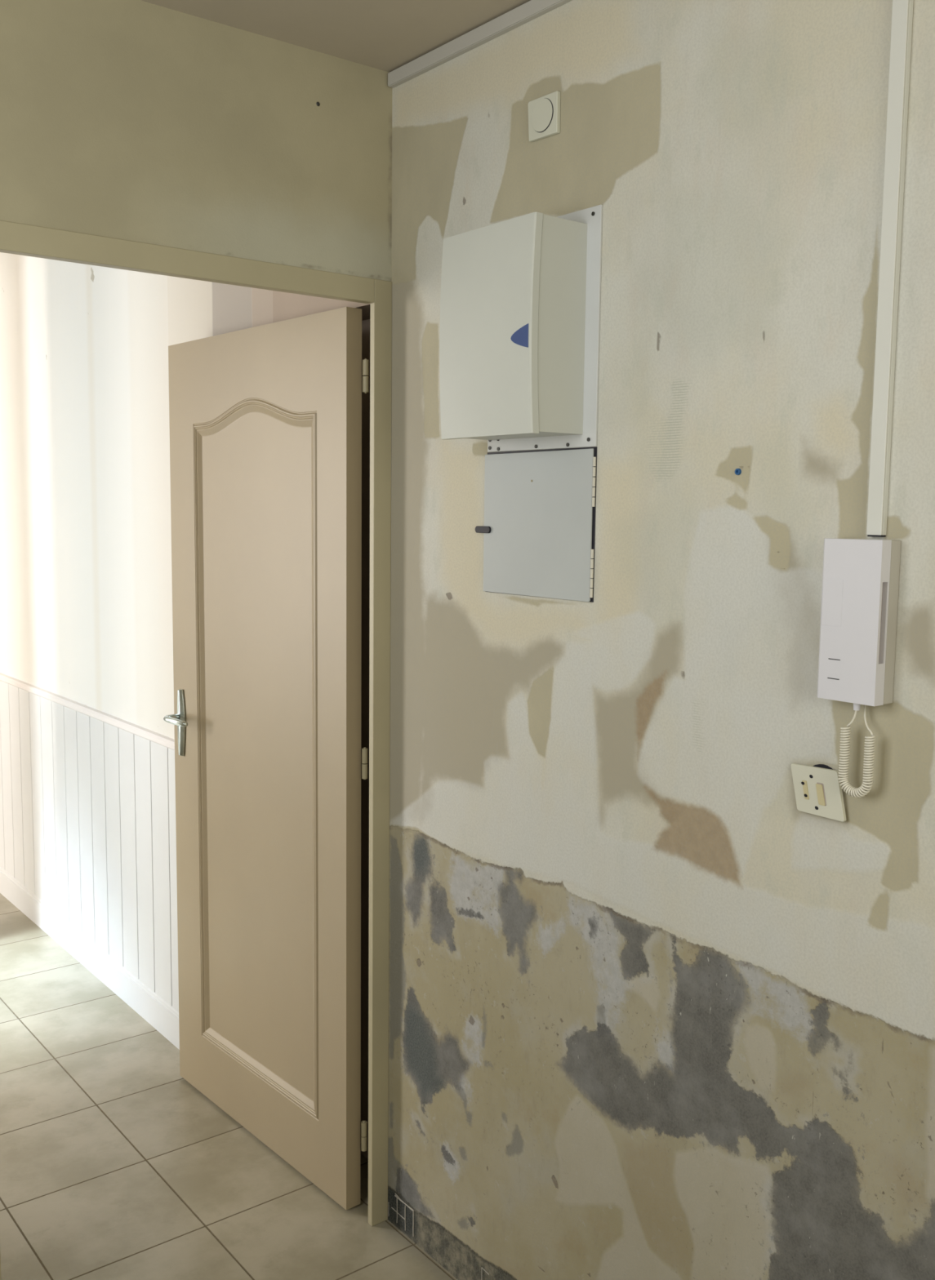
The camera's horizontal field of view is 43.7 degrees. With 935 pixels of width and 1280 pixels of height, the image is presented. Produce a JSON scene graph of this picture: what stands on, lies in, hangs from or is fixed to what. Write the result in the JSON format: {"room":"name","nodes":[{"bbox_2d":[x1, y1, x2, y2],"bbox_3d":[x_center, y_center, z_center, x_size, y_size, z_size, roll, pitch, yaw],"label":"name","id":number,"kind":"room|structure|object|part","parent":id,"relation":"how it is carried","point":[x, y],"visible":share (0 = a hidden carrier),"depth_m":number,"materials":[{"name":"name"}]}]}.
{"room":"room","nodes":[
{"label":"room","id":0,"kind":"room"},
{"bbox_2d":[0,0,391,281],"bbox_3d":[-0.914,0.133,1.996,1.850,2.517,0.050,-4,8,-38],"label":"wall","id":1,"kind":"structure","parent":0,"point":[139,121],"depth_m":2.15,"materials":[{"name":"paint"}]},
{"bbox_2d":[0,220,391,1279],"bbox_3d":[-0.544,0.313,2.310,0.903,2.098,0.058,-4,8,-38],"label":"trim","id":2,"kind":"structure","parent":1,"relation":"attached to","point":[16,238],"depth_m":2.48,"materials":[{"name":"beige wood"}]},
{"bbox_2d":[163,306,368,1209],"bbox_3d":[-0.539,0.270,2.892,0.112,2.041,0.854,-5,8,-40],"label":"door","id":3,"kind":"structure","parent":2,"relation":"in","point":[265,420],"depth_m":2.83,"materials":[{"name":"paint"}]},
{"bbox_3d":[-0.773,0.215,3.120,0.056,0.019,0.115,-5,8,-40],"label":"lever","id":4,"kind":"part","parent":3,"relation":"part of","materials":[{"name":"silver metal"}]},
{"bbox_3d":[-0.782,0.225,3.177,0.011,0.184,0.039,-5,8,-40],"label":"handle","id":5,"kind":"part","parent":3,"relation":"part of","materials":[{"name":"silver metal"}]},
{"bbox_2d":[0,893,457,1279],"bbox_3d":[-2.386,1.419,2.111,4.420,0.100,8.400,-4,8,-38],"label":"floor","id":6,"kind":"structure","parent":0,"point":[114,1166],"depth_m":2.87,"materials":[{"name":"tile"}]},
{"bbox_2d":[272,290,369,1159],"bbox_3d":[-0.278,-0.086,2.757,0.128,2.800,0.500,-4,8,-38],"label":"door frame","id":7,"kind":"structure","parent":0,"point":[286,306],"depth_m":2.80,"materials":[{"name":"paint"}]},
{"bbox_2d":[140,0,530,71],"bbox_3d":[-0.093,-0.997,0.398,2.620,0.100,3.350,-4,8,-38],"label":"ceiling","id":8,"kind":"structure","parent":0,"point":[385,35],"depth_m":2.15,"materials":[{"name":"paint"}]},
{"bbox_2d":[0,0,934,1279],"bbox_3d":[-0.677,-0.147,3.266,0.128,2.800,8.200,-4,8,-38],"label":"wall","id":9,"kind":"structure","parent":0,"point":[654,1014],"depth_m":1.94,"materials":[{"name":"paint"}]},
{"bbox_2d":[0,672,174,750],"bbox_3d":[-2.033,0.132,4.917,0.020,0.028,4.000,-4,8,-38],"label":"trim","id":10,"kind":"structure","parent":9,"relation":"attached to","point":[166,741],"depth_m":3.92,"materials":[{"name":"paint"}]},
{"bbox_2d":[0,680,178,1012],"bbox_3d":[-2.038,0.552,4.974,0.012,0.833,3.983,-4,8,-38],"label":"wainscoting","id":11,"kind":"structure","parent":9,"relation":"attached to","point":[87,804],"depth_m":3.99,"materials":[{"name":"paint"}]},
{"bbox_2d":[0,866,179,1049],"bbox_3d":[-2.042,0.997,5.013,0.019,0.110,4.000,-4,8,-38],"label":"baseboard","id":12,"kind":"structure","parent":9,"relation":"attached to","point":[155,1011],"depth_m":4.03,"materials":[{"name":"paint"}]},
{"bbox_2d":[387,1193,413,1236],"bbox_3d":[-0.150,1.293,2.632,0.003,0.070,0.101,-4,8,-38],"label":"tile adhesive","id":13,"kind":"structure","parent":9,"relation":"attached to","point":[396,1195],"depth_m":2.62,"materials":[{"name":"grey concrete"}]},
{"bbox_2d":[387,0,571,88],"bbox_3d":[0.732,-1.016,1.265,0.014,0.028,2.896,-4,8,-38],"label":"cable trunking","id":14,"kind":"object","parent":9,"relation":"attached to","point":[531,10],"visible":1,"depth_m":2.17,"materials":[{"name":"white plastic"}]},
{"bbox_2d":[480,1266,488,1279],"bbox_3d":[0.036,1.327,2.395,0.003,0.070,0.026,-4,8,-38],"label":"tile adhesive","id":15,"kind":"structure","parent":9,"relation":"attached to","point":[482,1268],"depth_m":2.40,"materials":[{"name":"grey concrete"}]},
{"bbox_2d":[439,204,602,452],"bbox_3d":[0.083,-0.541,2.052,0.130,0.401,0.295,-4,8,-38],"label":"box","id":16,"kind":"object","parent":9,"relation":"attached to","point":[520,297],"visible":1,"depth_m":1.99,"materials":[{"name":"white plastic"}]},
{"bbox_3d":[0.035,-0.535,2.028,0.023,0.357,0.254,-4,8,-38],"label":"door","id":17,"kind":"part","parent":16,"relation":"part of","materials":[{"name":"white plastic"}]},
{"bbox_2d":[475,446,596,602],"bbox_3d":[0.118,-0.213,2.138,0.008,0.267,0.325,-4,8,-38],"label":"access hatch","id":18,"kind":"object","parent":9,"relation":"attached to","point":[539,528],"visible":1,"depth_m":2.12,"materials":[{"name":"painted metal"},{"name":"black plastic"}]},
{"bbox_2d":[527,90,559,142],"bbox_3d":[0.134,-0.919,2.049,0.010,0.071,0.079,-4,8,-38],"label":"plate","id":19,"kind":"object","parent":9,"relation":"attached to","point":[544,112],"visible":1,"depth_m":2.04,"materials":[{"name":"white plastic"}]},
{"bbox_2d":[734,468,741,475],"bbox_3d":[0.409,-0.255,1.763,0.004,0.010,0.010,-4,8,-38],"label":"plug","id":20,"kind":"object","parent":9,"relation":"attached to","point":[737,471],"visible":1,"depth_m":1.76,"materials":[{"name":"blue plastic"}]},
{"bbox_2d":[791,763,845,822],"bbox_3d":[0.504,0.216,1.676,0.014,0.075,0.096,-4,8,-38],"label":"socket plate","id":21,"kind":"object","parent":9,"relation":"attached to","point":[818,791],"visible":0.98,"depth_m":1.67,"materials":[{"name":"white plastic"}]},
{"bbox_2d":[817,537,900,797],"bbox_3d":[0.530,0.039,1.601,0.045,0.353,0.098,-4,8,-38],"label":"intercom","id":22,"kind":"object","parent":9,"relation":"attached to","point":[860,576],"visible":1,"depth_m":1.57,"materials":[{"name":"white plastic"}]},
{"bbox_3d":[0.537,0.149,1.599,0.024,0.135,0.052,-4,8,-38],"label":"cord","id":23,"kind":"part","parent":22,"relation":"part of","materials":[{"name":"white plastic"}]},
{"bbox_2d":[866,0,913,537],"bbox_3d":[0.559,-0.583,1.531,0.012,0.891,0.024,-4,8,-38],"label":"cable trunking","id":24,"kind":"object","parent":9,"relation":"attached to","point":[902,10],"visible":1,"depth_m":1.53,"materials":[{"name":"white plastic"}]}
]}

